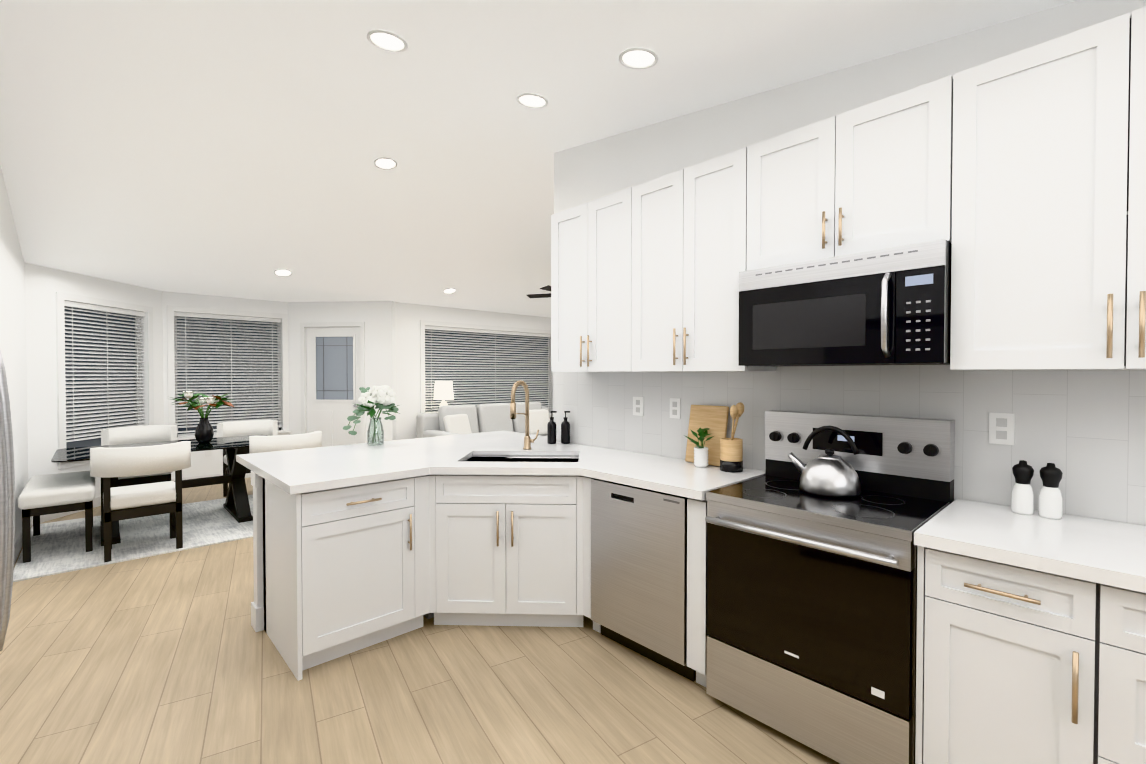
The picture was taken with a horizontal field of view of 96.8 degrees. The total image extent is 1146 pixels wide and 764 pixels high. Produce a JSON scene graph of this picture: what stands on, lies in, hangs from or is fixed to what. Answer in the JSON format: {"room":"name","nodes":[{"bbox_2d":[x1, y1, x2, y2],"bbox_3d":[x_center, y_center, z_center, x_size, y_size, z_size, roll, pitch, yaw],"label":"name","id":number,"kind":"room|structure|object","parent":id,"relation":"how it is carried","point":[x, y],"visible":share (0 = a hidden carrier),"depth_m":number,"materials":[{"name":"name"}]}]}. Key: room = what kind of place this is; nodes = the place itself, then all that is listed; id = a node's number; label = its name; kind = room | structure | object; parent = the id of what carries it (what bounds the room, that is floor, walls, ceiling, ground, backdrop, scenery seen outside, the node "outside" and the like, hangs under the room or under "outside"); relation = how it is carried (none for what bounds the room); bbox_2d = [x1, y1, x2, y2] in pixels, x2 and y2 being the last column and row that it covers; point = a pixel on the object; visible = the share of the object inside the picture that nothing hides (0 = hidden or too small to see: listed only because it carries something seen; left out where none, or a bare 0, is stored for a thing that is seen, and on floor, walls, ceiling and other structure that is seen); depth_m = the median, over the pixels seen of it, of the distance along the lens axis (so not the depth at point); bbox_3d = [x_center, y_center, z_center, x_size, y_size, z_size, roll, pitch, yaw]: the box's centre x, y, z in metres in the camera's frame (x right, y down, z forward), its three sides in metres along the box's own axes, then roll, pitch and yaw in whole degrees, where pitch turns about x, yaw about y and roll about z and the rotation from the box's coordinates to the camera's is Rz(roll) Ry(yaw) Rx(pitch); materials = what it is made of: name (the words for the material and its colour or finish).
{"room":"dining room and kitchen","nodes":[
{"label":"dining room and kitchen","id":0,"kind":"room"},
{"bbox_2d":[0,165,27,542],"bbox_3d":[-1.872,-0.263,0.801,0.680,3.350,10.500,-1,1,-43],"label":"wall","id":1,"kind":"structure","parent":0,"point":[12,313],"depth_m":4.08,"materials":[{"name":"white paint"}]},
{"bbox_2d":[25,263,68,480],"bbox_3d":[-5.116,-0.322,4.806,0.407,3.350,0.210,-1,1,-43],"label":"wall","id":2,"kind":"structure","parent":0,"point":[48,291],"depth_m":4.94,"materials":[{"name":"white paint"}]},
{"bbox_2d":[65,333,68,447],"bbox_3d":[-5.261,-0.324,4.969,0.420,3.350,0.226,-1,1,-43],"label":"wall","id":3,"kind":"structure","parent":0,"point":[66,443],"depth_m":5.26,"materials":[{"name":"white paint"}]},
{"bbox_2d":[65,271,163,497],"bbox_3d":[-5.168,-0.336,5.753,1.028,3.350,1.242,-1,1,-43],"label":"wall","id":4,"kind":"structure","parent":0,"point":[80,288],"depth_m":5.82,"materials":[{"name":"white paint"}]},
{"bbox_2d":[64,300,144,441],"bbox_3d":[-5.180,-0.112,5.632,0.063,1.438,1.025,0,1,-1],"label":"window blinds","id":5,"kind":"object","parent":4,"relation":"attached to","point":[96,308],"visible":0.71,"depth_m":5.58,"materials":[{"name":"white plastic"}]},
{"bbox_2d":[162,291,290,478],"bbox_3d":[-4.662,-0.353,6.910,1.428,3.350,0.190,-1,1,-43],"label":"wall","id":6,"kind":"structure","parent":0,"point":[201,463],"depth_m":6.82,"materials":[{"name":"white paint"}]},
{"bbox_2d":[14,473,250,563],"bbox_3d":[-0.887,1.285,6.046,7.900,0.100,6.370,-1,1,-43],"label":"baseboard","id":7,"kind":"structure","parent":6,"relation":"attached to","point":[48,517],"depth_m":5.05,"materials":[{"name":"white"}]},
{"bbox_2d":[205,450,211,456],"bbox_3d":[-4.818,0.925,6.717,0.070,0.120,0.006,-1,1,-43],"label":"wall outlet","id":8,"kind":"object","parent":6,"relation":"attached to","point":[208,453],"depth_m":6.72,"materials":[{"name":"white plastic"}]},
{"bbox_2d":[174,312,281,432],"bbox_3d":[-4.652,-0.126,6.920,1.217,1.548,0.063,-1,1,-43],"label":"window blinds","id":9,"kind":"object","parent":6,"relation":"attached to","point":[199,316],"visible":0.81,"depth_m":6.90,"materials":[{"name":"white plastic"}]},
{"bbox_2d":[288,301,395,446],"bbox_3d":[-3.389,-0.359,7.343,1.652,3.350,0.190,0,1,5],"label":"wall","id":10,"kind":"structure","parent":0,"point":[341,353],"depth_m":7.33,"materials":[{"name":"white paint"}]},
{"bbox_2d":[0,477,839,763],"bbox_3d":[0.326,1.391,4.258,8.900,0.060,12.500,-1,1,-43],"label":"floor","id":11,"kind":"structure","parent":0,"point":[172,658],"depth_m":2.29,"materials":[{"name":"brown wood"}]},
{"bbox_2d":[0,350,14,650],"bbox_3d":[-1.297,0.528,0.565,0.808,1.775,0.860,-1,1,-38],"label":"fridge","id":12,"kind":"object","parent":11,"relation":"on","point":[7,510],"visible":1,"depth_m":1.07,"materials":[{"name":"silver metal"}]},
{"bbox_2d":[13,494,252,581],"bbox_3d":[-3.500,1.344,5.022,2.635,0.012,1.790,-1,1,-43],"label":"rug","id":13,"kind":"object","parent":11,"relation":"on","point":[58,547],"visible":0.43,"depth_m":4.38,"materials":[{"name":"white carpet"}]},
{"bbox_2d":[18,471,94,562],"bbox_3d":[-4.294,1.088,4.267,0.420,0.520,1.000,-1,1,-43],"label":"bench","id":14,"kind":"object","parent":13,"relation":"on","point":[39,495],"visible":0.94,"depth_m":3.98,"materials":[{"name":"white fabric"}]},
{"bbox_2d":[101,425,176,486],"bbox_3d":[-4.509,0.905,5.313,0.611,0.855,0.545,-1,1,-43],"label":"dining chair","id":15,"kind":"object","parent":13,"relation":"on","point":[133,434],"visible":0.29,"depth_m":5.36,"materials":[{"name":"white fabric"}]},
{"bbox_2d":[90,441,190,561],"bbox_3d":[-3.463,0.923,4.095,0.611,0.855,0.545,-1,1,-43],"label":"dining chair","id":16,"kind":"object","parent":13,"relation":"on","point":[134,501],"visible":1,"depth_m":3.94,"materials":[{"name":"white fabric"}]},
{"bbox_2d":[51,435,267,545],"bbox_3d":[-3.759,0.971,4.836,1.640,0.737,0.950,-1,1,-43],"label":"dining table","id":17,"kind":"object","parent":13,"relation":"on","point":[236,505],"visible":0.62,"depth_m":4.94,"materials":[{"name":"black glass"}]},
{"bbox_2d":[171,391,233,442],"bbox_3d":[-3.636,0.342,4.999,0.571,0.515,0.610,-1,1,-43],"label":"vase","id":18,"kind":"object","parent":17,"relation":"on","point":[204,432],"visible":1,"depth_m":4.98,"materials":[{"name":"black ceramic"}]},
{"bbox_2d":[217,420,277,496],"bbox_3d":[-3.768,0.896,5.926,0.611,0.855,0.545,-1,1,-43],"label":"dining chair","id":19,"kind":"object","parent":13,"relation":"on","point":[249,427],"visible":0.29,"depth_m":6.04,"materials":[{"name":"white fabric"}]},
{"bbox_2d":[249,431,321,453],"bbox_3d":[-2.731,0.912,4.835,0.611,0.855,0.545,-1,1,-43],"label":"dining chair","id":20,"kind":"object","parent":13,"relation":"on","point":[259,444],"visible":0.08,"depth_m":4.59,"materials":[{"name":"white fabric"}]},
{"bbox_2d":[416,401,549,437],"bbox_3d":[-1.051,0.819,7.545,2.300,0.988,0.910,-1,1,-43],"label":"sofa","id":21,"kind":"object","parent":11,"relation":"on","point":[447,420],"visible":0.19,"depth_m":7.45,"materials":[{"name":"white fabric"}]},
{"bbox_2d":[236,430,765,686],"bbox_3d":[-0.497,0.920,2.963,2.052,0.920,2.553,-1,1,-43],"label":"base cabinet","id":22,"kind":"object","parent":11,"relation":"on","point":[357,547],"visible":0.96,"depth_m":2.77,"materials":[{"name":"white wood"}]},
{"bbox_2d":[343,385,399,445],"bbox_3d":[-1.419,0.236,3.643,0.390,0.427,0.350,-1,1,-43],"label":"flower vase","id":23,"kind":"object","parent":22,"relation":"on","point":[382,397],"visible":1,"depth_m":3.60,"materials":[{"name":"clear glass"}]},
{"bbox_2d":[510,380,538,449],"bbox_3d":[-0.335,0.220,3.380,0.237,0.466,0.095,-1,1,-43],"label":"faucet","id":24,"kind":"object","parent":22,"relation":"on","point":[528,441],"visible":1,"depth_m":3.41,"materials":[{"name":"gold metal"}]},
{"bbox_2d":[547,411,556,443],"bbox_3d":[-0.153,0.330,3.715,0.067,0.236,0.070,-1,1,-43],"label":"soap bottle","id":25,"kind":"object","parent":22,"relation":"on","point":[551,432],"visible":1,"depth_m":3.69,"materials":[{"name":"black plastic"}]},
{"bbox_2d":[561,411,569,443],"bbox_3d":[-0.053,0.330,3.720,0.067,0.236,0.070,-1,1,-43],"label":"soap bottle","id":26,"kind":"object","parent":22,"relation":"on","point":[565,431],"visible":1,"depth_m":3.70,"materials":[{"name":"black plastic"}]},
{"bbox_2d":[684,428,713,467],"bbox_3d":[0.694,0.359,2.783,0.179,0.206,0.185,-1,1,-43],"label":"plant pot","id":27,"kind":"object","parent":22,"relation":"on","point":[701,452],"visible":1,"depth_m":2.75,"materials":[{"name":"white ceramic"}]},
{"bbox_2d":[685,405,728,465],"bbox_3d":[0.751,0.295,2.858,0.073,0.326,0.240,-1,1,-43],"label":"cutting board","id":28,"kind":"object","parent":22,"relation":"on","point":[714,419],"visible":0.73,"depth_m":2.84,"materials":[{"name":"brown wood"}]},
{"bbox_2d":[720,402,743,472],"bbox_3d":[0.836,0.284,2.664,0.123,0.360,0.123,-1,1,-43],"label":"utensil crock","id":29,"kind":"object","parent":22,"relation":"on","point":[731,454],"visible":1,"depth_m":2.62,"materials":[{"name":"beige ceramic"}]},
{"bbox_2d":[591,478,695,681],"bbox_3d":[0.512,0.952,2.712,0.584,0.864,0.594,-1,1,-43],"label":"dishwasher","id":30,"kind":"object","parent":11,"relation":"on","point":[638,570],"visible":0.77,"depth_m":2.48,"materials":[{"name":"silver metal"}]},
{"bbox_2d":[705,410,954,763],"bbox_3d":[1.041,0.773,2.115,0.675,1.240,0.760,-1,1,-43],"label":"range","id":31,"kind":"object","parent":11,"relation":"on","point":[811,619],"visible":0.96,"depth_m":1.94,"materials":[{"name":"silver metal"}]},
{"bbox_2d":[788,425,860,497],"bbox_3d":[1.084,0.330,2.212,0.239,0.286,0.301,-1,1,-43],"label":"kettle","id":32,"kind":"object","parent":31,"relation":"on","point":[830,474],"visible":1,"depth_m":2.12,"materials":[{"name":"silver metal"}]},
{"bbox_2d":[915,547,1053,763],"bbox_3d":[1.474,0.959,1.711,0.600,0.880,0.408,-1,1,-43],"label":"base cabinet","id":33,"kind":"object","parent":11,"relation":"on","point":[1031,641],"depth_m":1.53,"materials":[{"name":"white wood"}]},
{"bbox_2d":[914,499,1145,594],"bbox_3d":[2.065,0.509,1.055,0.645,0.040,2.168,-1,1,-43],"label":"countertop","id":34,"kind":"structure","parent":33,"relation":"on","point":[1106,553],"depth_m":1.54,"materials":[{"name":"white stone"}]},
{"bbox_2d":[1011,460,1033,514],"bbox_3d":[1.633,0.380,1.847,0.062,0.192,0.062,-1,1,-43],"label":"grinder","id":35,"kind":"object","parent":34,"relation":"on","point":[1022,498],"visible":1,"depth_m":1.83,"materials":[{"name":"white ceramic"}]},
{"bbox_2d":[1038,463,1062,518],"bbox_3d":[1.684,0.381,1.793,0.062,0.192,0.062,-1,1,-43],"label":"grinder","id":36,"kind":"object","parent":34,"relation":"on","point":[1050,502],"visible":1,"depth_m":1.77,"materials":[{"name":"white ceramic"}]},
{"bbox_2d":[1050,575,1145,763],"bbox_3d":[1.765,0.963,1.400,0.600,0.880,0.583,-1,1,-43],"label":"base cabinet","id":37,"kind":"object","parent":11,"relation":"on","point":[1098,709],"depth_m":1.36,"materials":[{"name":"white wood"}]},
{"bbox_3d":[-1.629,0.917,7.943,1.500,0.780,0.300,-1,1,-43],"label":"console table","id":38,"kind":"object","parent":11,"relation":"on","visible":0},
{"bbox_2d":[434,381,453,406],"bbox_3d":[-1.936,0.261,7.618,0.290,0.540,0.290,-1,1,-43],"label":"table lamp","id":39,"kind":"object","parent":38,"relation":"on","point":[443,390],"visible":0.69,"depth_m":7.50,"materials":[{"name":"white fabric"}]},
{"bbox_2d":[395,302,552,439],"bbox_3d":[-1.085,-0.381,8.784,4.430,3.350,0.190,-1,1,-43],"label":"wall","id":40,"kind":"structure","parent":0,"point":[412,321],"depth_m":7.97,"materials":[{"name":"white paint"}]},
{"bbox_2d":[425,326,552,413],"bbox_3d":[-1.321,-0.130,8.564,2.572,1.468,0.063,-1,1,-43],"label":"window blinds","id":41,"kind":"object","parent":40,"relation":"attached to","point":[490,332],"visible":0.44,"depth_m":8.45,"materials":[{"name":"white plastic"}]},
{"bbox_2d":[0,0,1076,317],"bbox_3d":[0.360,-1.462,4.179,8.900,1.022,12.400,-1,1,-43],"label":"ceiling","id":42,"kind":"structure","parent":0,"point":[230,148],"depth_m":3.33,"materials":[{"name":"white paint"}]},
{"bbox_2d":[274,269,291,276],"bbox_3d":[-3.287,-1.238,5.767,0.179,0.056,0.186,1,1,38],"label":"ceiling light","id":43,"kind":"object","parent":42,"relation":"attached to","point":[280,272],"depth_m":5.77,"materials":[{"name":"white"}]},
{"bbox_2d":[374,157,396,169],"bbox_3d":[-1.571,-1.831,4.264,0.184,0.035,0.186,1,1,38],"label":"recessed light","id":44,"kind":"object","parent":42,"relation":"in","point":[384,163],"depth_m":4.26,"materials":[{"name":"white"}]},
{"bbox_2d":[367,30,407,52],"bbox_3d":[-0.900,-1.651,2.465,0.184,0.029,0.186,1,1,38],"label":"recessed light","id":45,"kind":"object","parent":42,"relation":"in","point":[388,41],"depth_m":2.46,"materials":[{"name":"white"}]},
{"bbox_2d":[443,288,455,293],"bbox_3d":[-1.730,-1.278,7.134,0.179,0.056,0.186,1,1,38],"label":"ceiling light","id":46,"kind":"object","parent":42,"relation":"attached to","point":[449,290],"depth_m":7.14,"materials":[{"name":"white"}]},
{"bbox_2d":[516,93,547,107],"bbox_3d":[-0.239,-1.648,2.984,0.184,0.029,0.186,1,1,38],"label":"recessed light","id":47,"kind":"object","parent":42,"relation":"in","point":[530,100],"depth_m":2.98,"materials":[{"name":"white"}]},
{"bbox_2d":[527,285,550,297],"bbox_3d":[0.038,-1.390,6.403,1.250,0.719,1.230,-1,1,-43],"label":"ceiling fan","id":48,"kind":"object","parent":42,"relation":"hanging from","point":[548,288],"visible":0.04,"depth_m":6.53,"materials":[{"name":"black"}]},
{"bbox_2d":[619,47,657,69],"bbox_3d":[0.311,-1.542,2.426,0.184,0.029,0.186,1,1,38],"label":"recessed light","id":49,"kind":"object","parent":42,"relation":"in","point":[631,58],"depth_m":2.42,"materials":[{"name":"white plastic"}]},
{"bbox_2d":[553,0,1145,525],"bbox_3d":[2.058,-0.275,1.621,0.126,3.350,6.320,-1,1,-43],"label":"wall","id":50,"kind":"structure","parent":0,"point":[1083,432],"depth_m":2.26,"materials":[{"name":"white paint"}]},
{"bbox_2d":[551,191,618,371],"bbox_3d":[0.232,-0.589,3.231,0.320,1.050,0.767,-1,1,-43],"label":"upper cabinet","id":51,"kind":"object","parent":50,"relation":"attached to","point":[584,237],"depth_m":3.16,"materials":[{"name":"white wood"}]},
{"bbox_2d":[633,397,643,415],"bbox_3d":[0.420,0.156,3.276,0.008,0.120,0.085,-1,1,-43],"label":"wall outlet","id":52,"kind":"object","parent":50,"relation":"attached to","point":[638,402],"depth_m":3.27,"materials":[{"name":"white plastic"}]},
{"bbox_2d":[670,398,680,418],"bbox_3d":[0.615,0.159,3.068,0.008,0.120,0.075,-1,1,-43],"label":"wall outlet","id":53,"kind":"object","parent":50,"relation":"attached to","point":[675,403],"depth_m":3.06,"materials":[{"name":"white plastic"}]},
{"bbox_2d":[619,147,775,371],"bbox_3d":[0.664,-0.582,2.771,0.320,1.050,0.767,-1,1,-43],"label":"upper cabinet","id":54,"kind":"object","parent":50,"relation":"attached to","point":[683,232],"depth_m":2.63,"materials":[{"name":"white wood"}]},
{"bbox_2d":[747,74,954,269],"bbox_3d":[1.194,-0.804,2.202,0.320,0.590,0.780,-1,1,-43],"label":"upper cabinet","id":55,"kind":"object","parent":50,"relation":"attached to","point":[880,174],"depth_m":2.03,"materials":[{"name":"white wood"}]},
{"bbox_2d":[739,239,951,366],"bbox_3d":[1.149,-0.288,2.167,0.448,0.430,0.776,-1,1,-43],"label":"microwave","id":56,"kind":"object","parent":55,"relation":"attached to","point":[889,306],"visible":1,"depth_m":1.99,"materials":[{"name":"black metal"}]},
{"bbox_2d":[989,413,1014,444],"bbox_3d":[1.653,0.180,1.961,0.008,0.120,0.075,-1,1,-43],"label":"wall outlet","id":57,"kind":"object","parent":50,"relation":"attached to","point":[1001,428],"depth_m":1.96,"materials":[{"name":"white plastic"}]},
{"bbox_2d":[950,7,1145,370],"bbox_3d":[1.777,-0.564,1.585,0.320,1.050,0.918,-1,1,-43],"label":"upper cabinet","id":58,"kind":"object","parent":50,"relation":"attached to","point":[1017,180],"depth_m":1.62,"materials":[{"name":"white wood"}]}
]}

